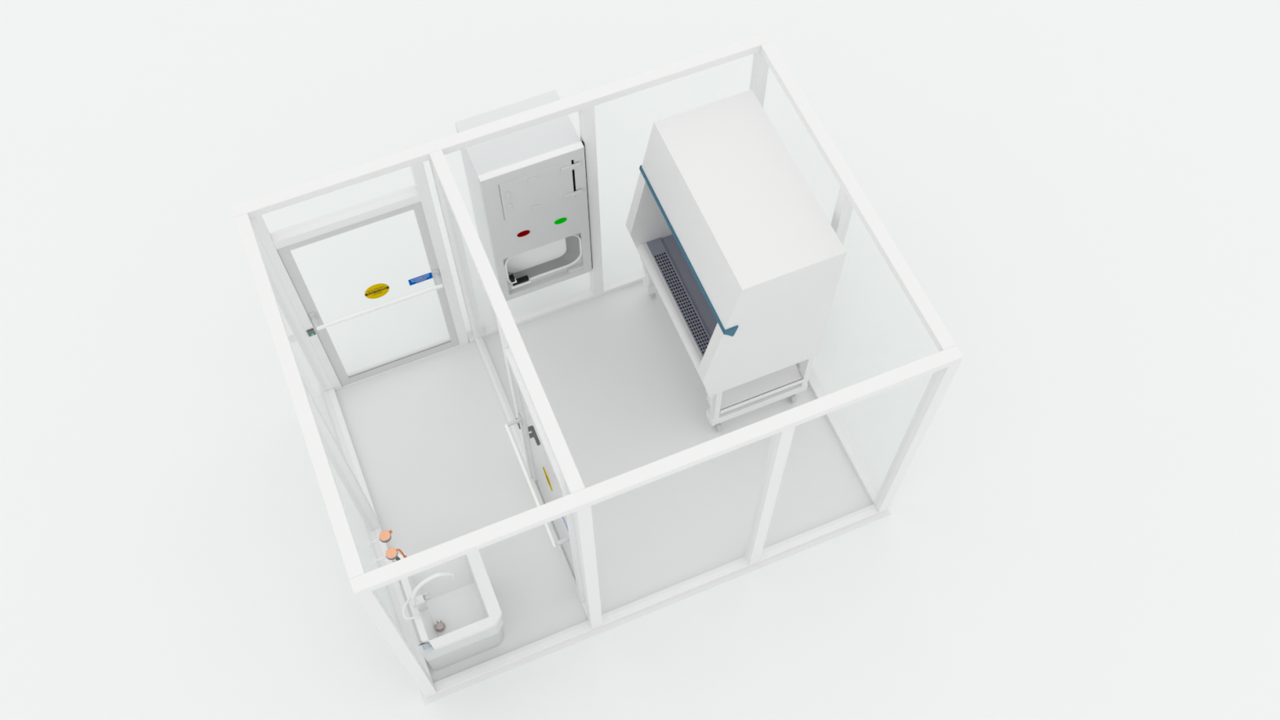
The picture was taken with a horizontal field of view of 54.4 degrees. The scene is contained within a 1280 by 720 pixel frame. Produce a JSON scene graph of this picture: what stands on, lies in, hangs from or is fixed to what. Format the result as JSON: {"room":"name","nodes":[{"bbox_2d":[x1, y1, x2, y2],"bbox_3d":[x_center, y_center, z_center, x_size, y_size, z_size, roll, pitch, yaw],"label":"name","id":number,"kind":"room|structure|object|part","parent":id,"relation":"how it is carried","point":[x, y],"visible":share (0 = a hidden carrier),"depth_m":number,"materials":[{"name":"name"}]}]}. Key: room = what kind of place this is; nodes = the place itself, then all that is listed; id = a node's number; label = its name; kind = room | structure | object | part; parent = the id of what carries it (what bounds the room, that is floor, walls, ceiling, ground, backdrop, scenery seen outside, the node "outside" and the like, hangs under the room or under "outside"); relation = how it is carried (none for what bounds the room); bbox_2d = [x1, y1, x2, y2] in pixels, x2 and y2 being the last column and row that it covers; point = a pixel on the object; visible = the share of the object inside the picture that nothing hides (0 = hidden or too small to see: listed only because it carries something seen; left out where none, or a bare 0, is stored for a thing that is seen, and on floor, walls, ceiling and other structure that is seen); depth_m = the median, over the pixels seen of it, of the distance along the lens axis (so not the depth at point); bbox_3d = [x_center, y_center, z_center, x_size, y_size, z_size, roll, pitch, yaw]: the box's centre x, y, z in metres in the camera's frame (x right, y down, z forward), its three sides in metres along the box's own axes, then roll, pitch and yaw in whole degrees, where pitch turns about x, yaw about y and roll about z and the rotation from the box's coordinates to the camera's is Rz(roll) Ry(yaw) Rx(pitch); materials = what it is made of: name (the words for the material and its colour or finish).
{"room":"clean room","nodes":[
{"label":"clean room","id":0,"kind":"room"},
{"bbox_2d":[234,213,432,680],"bbox_3d":[-1.988,0.706,8.263,0.085,2.500,2.508,-20,64,-10],"label":"wall","id":1,"kind":"structure","parent":0,"point":[322,445],"depth_m":7.47,"materials":[{"name":"clear glass"}]},
{"bbox_3d":[-2.000,0.683,8.284,0.085,2.384,0.080,-20,64,-10],"label":"post","id":2,"kind":"part","parent":1,"relation":"part of","materials":[{"name":"white metal"}]},
{"bbox_3d":[-1.988,1.272,9.349,0.085,0.050,2.500,-20,64,-10],"label":"rail","id":3,"kind":"part","parent":1,"relation":"part of","materials":[{"name":"white metal"}]},
{"bbox_2d":[367,529,392,546],"bbox_3d":[-1.711,1.181,8.217,0.170,0.058,0.080,-20,64,-10],"label":"wall dispenser","id":4,"kind":"object","parent":1,"relation":"attached to","point":[384,536],"visible":1,"depth_m":8.20,"materials":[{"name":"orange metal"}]},
{"bbox_2d":[373,547,406,564],"bbox_3d":[-1.641,1.289,8.184,0.208,0.100,0.083,-8,63,-4],"label":"wall dispenser","id":5,"kind":"object","parent":1,"relation":"attached to","point":[391,553],"visible":0.97,"depth_m":8.15,"materials":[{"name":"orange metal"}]},
{"bbox_2d":[231,32,772,391],"bbox_3d":[-0.826,-0.964,9.134,3.677,2.500,0.085,-20,64,-10],"label":"wall","id":6,"kind":"structure","parent":0,"point":[287,298],"depth_m":8.25,"materials":[{"name":"clear glass"}]},
{"bbox_3d":[-2.484,-0.337,8.844,0.085,2.434,0.085,-20,64,-10],"label":"post","id":7,"kind":"part","parent":6,"relation":"part of","materials":[{"name":"white metal"}]},
{"bbox_3d":[-2.416,-0.362,8.857,0.063,2.434,0.085,-20,64,-10],"label":"post","id":8,"kind":"part","parent":6,"relation":"part of","materials":[{"name":"white metal"}]},
{"bbox_2d":[276,201,460,388],"bbox_3d":[-1.929,-0.381,9.091,1.046,2.036,0.158,-20,64,-10],"label":"door","id":9,"kind":"structure","parent":6,"relation":"in","point":[377,291],"depth_m":9.02,"materials":[{"name":"grey metal"}]},
{"bbox_3d":[-1.439,-0.723,9.045,0.077,2.434,0.085,-20,64,-10],"label":"post","id":10,"kind":"part","parent":6,"relation":"part of","materials":[{"name":"white metal"}]},
{"bbox_3d":[-1.318,-0.779,9.046,0.085,2.384,0.085,-20,64,-10],"label":"post","id":11,"kind":"part","parent":6,"relation":"part of","materials":[{"name":"white metal"}]},
{"bbox_2d":[454,89,592,301],"bbox_3d":[-0.817,-1.161,9.197,0.754,1.599,0.562,-20,64,-10],"label":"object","id":12,"kind":"object","parent":6,"relation":"attached to","point":[528,187],"visible":1,"depth_m":8.76,"materials":[{"name":"grey metal"}]},
{"bbox_2d":[516,230,529,236],"bbox_3d":[-0.845,-0.917,9.032,0.098,0.058,0.007,-20,64,-10],"label":"lamp","id":13,"kind":"object","parent":12,"relation":"attached to","point":[519,233],"depth_m":9.02,"materials":[{"name":"red plastic"}]},
{"bbox_3d":[-0.733,-0.969,9.100,0.745,1.595,0.052,-20,64,-10],"label":"plate","id":14,"kind":"part","parent":12,"relation":"part of","materials":[{"name":"grey metal"}]},
{"bbox_3d":[-0.712,-1.176,8.655,0.524,0.425,0.007,-20,64,-10],"label":"service panel","id":15,"kind":"part","parent":12,"relation":"part of","materials":[{"name":"grey metal"}]},
{"bbox_3d":[-0.799,-0.830,9.510,0.500,0.382,0.014,-20,64,-10],"label":"door","id":16,"kind":"part","parent":12,"relation":"part of","materials":[{"name":"white metal"}]},
{"bbox_3d":[-0.743,-0.763,9.519,0.620,0.519,0.012,-20,64,-10],"label":"recess panel","id":17,"kind":"part","parent":12,"relation":"part of","materials":[{"name":"grey metal"}]},
{"bbox_2d":[554,217,567,224],"bbox_3d":[-0.579,-1.015,9.084,0.098,0.058,0.007,-20,64,-10],"label":"lamp","id":18,"kind":"object","parent":12,"relation":"attached to","point":[557,220],"depth_m":9.08,"materials":[{"name":"green plastic"}]},
{"bbox_3d":[-0.304,-0.591,10.320,2.376,0.050,0.085,-20,64,-10],"label":"rail","id":19,"kind":"part","parent":6,"relation":"part of","materials":[{"name":"white metal"}]},
{"bbox_3d":[-0.355,-1.135,9.232,0.085,2.384,0.085,-20,64,-10],"label":"post","id":20,"kind":"part","parent":6,"relation":"part of","materials":[{"name":"white metal"}]},
{"bbox_3d":[0.832,-1.561,9.482,0.085,2.434,0.085,-20,64,-10],"label":"post","id":21,"kind":"part","parent":6,"relation":"part of","materials":[{"name":"white metal"}]},
{"bbox_2d":[429,149,587,617],"bbox_3d":[-0.820,0.275,8.488,0.084,2.500,2.508,-20,64,-10],"label":"wall","id":22,"kind":"structure","parent":0,"point":[517,357],"depth_m":7.50,"materials":[{"name":"clear glass"}]},
{"bbox_3d":[-1.073,0.333,9.847,0.060,0.036,1.240,-20,64,-10],"label":"rail","id":23,"kind":"part","parent":22,"relation":"part of","materials":[{"name":"white metal"}]},
{"bbox_3d":[-0.828,0.313,8.505,0.050,2.434,0.063,-20,64,-10],"label":"post","id":24,"kind":"part","parent":22,"relation":"part of","materials":[{"name":"white metal"}]},
{"bbox_2d":[504,367,577,594],"bbox_3d":[-0.670,0.825,8.462,0.192,2.036,1.046,-20,64,-10],"label":"door","id":25,"kind":"structure","parent":22,"relation":"in","point":[559,541],"depth_m":8.67,"materials":[{"name":"grey metal"}]},
{"bbox_3d":[-0.741,0.530,8.671,0.046,0.034,0.151,-20,64,-10],"label":"lever handle","id":26,"kind":"part","parent":25,"relation":"part of","materials":[{"name":"black metal"}]},
{"bbox_3d":[-0.420,1.181,8.052,0.050,2.434,0.078,-20,64,-10],"label":"post","id":27,"kind":"part","parent":22,"relation":"part of","materials":[{"name":"white metal"}]},
{"bbox_3d":[-0.376,1.819,9.072,0.060,0.036,0.129,-20,64,-10],"label":"rail","id":28,"kind":"part","parent":22,"relation":"part of","materials":[{"name":"white metal"}]},
{"bbox_2d":[318,280,891,704],"bbox_3d":[-0.332,0.681,9.694,3.711,0.014,2.730,-20,64,-10],"label":"floor","id":29,"kind":"structure","parent":0,"point":[439,463],"depth_m":9.61,"materials":[{"name":"grey plastic"}]},
{"bbox_2d":[400,549,503,671],"bbox_3d":[-1.305,1.650,8.503,0.611,1.200,0.635,-20,64,-10],"label":"sink","id":30,"kind":"object","parent":29,"relation":"on","point":[455,611],"visible":0.98,"depth_m":8.50,"materials":[{"name":"ceramic"}]},
{"bbox_2d":[418,642,434,654],"bbox_3d":[-1.414,1.910,8.262,0.091,0.012,0.061,-20,64,-10],"label":"corner shelf","id":31,"kind":"object","parent":30,"relation":"attached to","point":[426,648],"depth_m":8.25,"materials":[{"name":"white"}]},
{"bbox_3d":[-1.360,1.488,8.137,0.327,0.400,0.027,-20,64,-10],"label":"spout","id":32,"kind":"part","parent":30,"relation":"part of","materials":[{"name":"silver metal"}]},
{"bbox_2d":[407,554,488,640],"bbox_3d":[-1.301,1.622,8.473,0.422,0.240,0.528,-20,64,-10],"label":"basin","id":33,"kind":"object","parent":30,"relation":"in","point":[460,605],"depth_m":8.54,"materials":[{"name":"ceramic"}]},
{"bbox_2d":[625,89,846,431],"bbox_3d":[0.604,-0.601,9.113,0.948,2.200,1.451,-20,64,-10],"label":"tall cabinet","id":34,"kind":"object","parent":29,"relation":"on","point":[745,263],"visible":1,"depth_m":8.32,"materials":[{"name":"white metal"}]},
{"bbox_3d":[0.049,-0.755,9.827,0.097,0.553,0.085,-20,64,-10],"label":"leg","id":35,"kind":"part","parent":34,"relation":"part of","materials":[{"name":"white metal"}]},
{"bbox_3d":[0.347,-1.319,9.065,0.948,1.370,0.095,-20,64,-10],"label":"panel","id":36,"kind":"part","parent":34,"relation":"part of","materials":[{"name":"white metal"}]},
{"bbox_3d":[0.419,-0.731,10.181,0.815,0.097,0.110,-20,64,-10],"label":"foot rail","id":37,"kind":"part","parent":34,"relation":"part of","materials":[{"name":"white metal"}]},
{"bbox_3d":[0.249,-0.362,9.253,0.075,0.078,1.235,-20,64,-10],"label":"armrest","id":38,"kind":"part","parent":34,"relation":"part of","materials":[{"name":"white metal"}]},
{"bbox_2d":[646,237,711,356],"bbox_3d":[0.338,-0.406,9.247,0.116,0.016,1.237,-20,64,-10],"label":"grille","id":39,"kind":"object","parent":34,"relation":"attached to","point":[684,303],"depth_m":9.28,"materials":[{"name":"black metal"}]},
{"bbox_3d":[0.335,-0.903,8.293,0.110,0.465,1.427,-20,64,-10],"label":"panel","id":40,"kind":"part","parent":34,"relation":"part of","materials":[{"name":"white metal"}]},
{"bbox_3d":[0.544,0.299,9.277,0.097,0.553,0.085,-20,64,-10],"label":"leg","id":41,"kind":"part","parent":34,"relation":"part of","materials":[{"name":"white metal"}]},
{"bbox_3d":[0.710,-1.140,8.176,0.717,0.040,1.427,-20,64,-10],"label":"panel","id":42,"kind":"part","parent":34,"relation":"part of","materials":[{"name":"white metal"}]},
{"bbox_3d":[0.907,0.306,9.640,0.815,0.097,0.110,-20,64,-10],"label":"foot rail","id":43,"kind":"part","parent":34,"relation":"part of","materials":[{"name":"white metal"}]},
{"bbox_2d":[720,364,803,413],"bbox_3d":[0.666,-0.282,9.775,0.697,0.052,1.377,-20,64,-10],"label":"shelf","id":44,"kind":"object","parent":34,"relation":"attached to","point":[751,391],"depth_m":9.49,"materials":[{"name":"white metal"}]},
{"bbox_3d":[0.860,-0.229,8.497,0.948,1.370,0.095,-20,64,-10],"label":"panel","id":45,"kind":"part","parent":34,"relation":"part of","materials":[{"name":"white metal"}]},
{"bbox_3d":[1.258,0.036,9.415,0.047,0.553,0.085,-20,64,-10],"label":"leg","id":46,"kind":"part","parent":34,"relation":"part of","materials":[{"name":"white metal"}]},
{"bbox_2d":[349,345,963,697],"bbox_3d":[0.167,1.151,8.030,3.677,2.500,0.085,-20,64,-10],"label":"wall","id":47,"kind":"structure","parent":0,"point":[944,365],"depth_m":7.24,"materials":[{"name":"clear glass"}]},
{"bbox_3d":[-1.491,1.779,7.740,0.085,2.434,0.085,-20,64,-10],"label":"post","id":48,"kind":"part","parent":47,"relation":"part of","materials":[{"name":"white metal"}]},
{"bbox_3d":[-0.325,1.341,7.951,0.085,2.404,0.085,-20,64,-10],"label":"post","id":49,"kind":"part","parent":47,"relation":"part of","materials":[{"name":"white metal"}]},
{"bbox_3d":[0.170,1.726,9.120,3.507,0.036,0.073,-20,64,-10],"label":"rail","id":50,"kind":"part","parent":47,"relation":"part of","materials":[{"name":"white metal"}]},
{"bbox_3d":[0.833,0.914,8.174,0.085,2.404,0.085,-20,64,-10],"label":"post","id":51,"kind":"part","parent":47,"relation":"part of","materials":[{"name":"white metal"}]},
{"bbox_3d":[1.825,0.554,8.379,0.085,2.434,0.085,-20,64,-10],"label":"post","id":52,"kind":"part","parent":47,"relation":"part of","materials":[{"name":"white metal"}]},
{"bbox_2d":[760,41,955,503],"bbox_3d":[1.329,-0.519,8.901,0.085,2.500,2.508,-20,64,-10],"label":"wall","id":53,"kind":"structure","parent":0,"point":[851,195],"depth_m":7.93,"materials":[{"name":"clear glass"}]},
{"bbox_3d":[1.320,-0.533,8.918,0.085,2.384,0.080,-20,64,-10],"label":"post","id":54,"kind":"part","parent":53,"relation":"part of","materials":[{"name":"white metal"}]},
{"bbox_3d":[1.329,0.048,9.988,0.085,0.050,2.500,-20,64,-10],"label":"rail","id":55,"kind":"part","parent":53,"relation":"part of","materials":[{"name":"white metal"}]},
{"label":"outside","id":56,"kind":"structure","parent":0,"visible":0},
{"bbox_2d":[0,0,1279,719],"bbox_3d":[-0.390,-0.009,10.087,64.000,0.046,64.000,-20,64,-10],"label":"ground","id":57,"kind":"structure","parent":56,"point":[1084,524],"depth_m":10.14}
]}

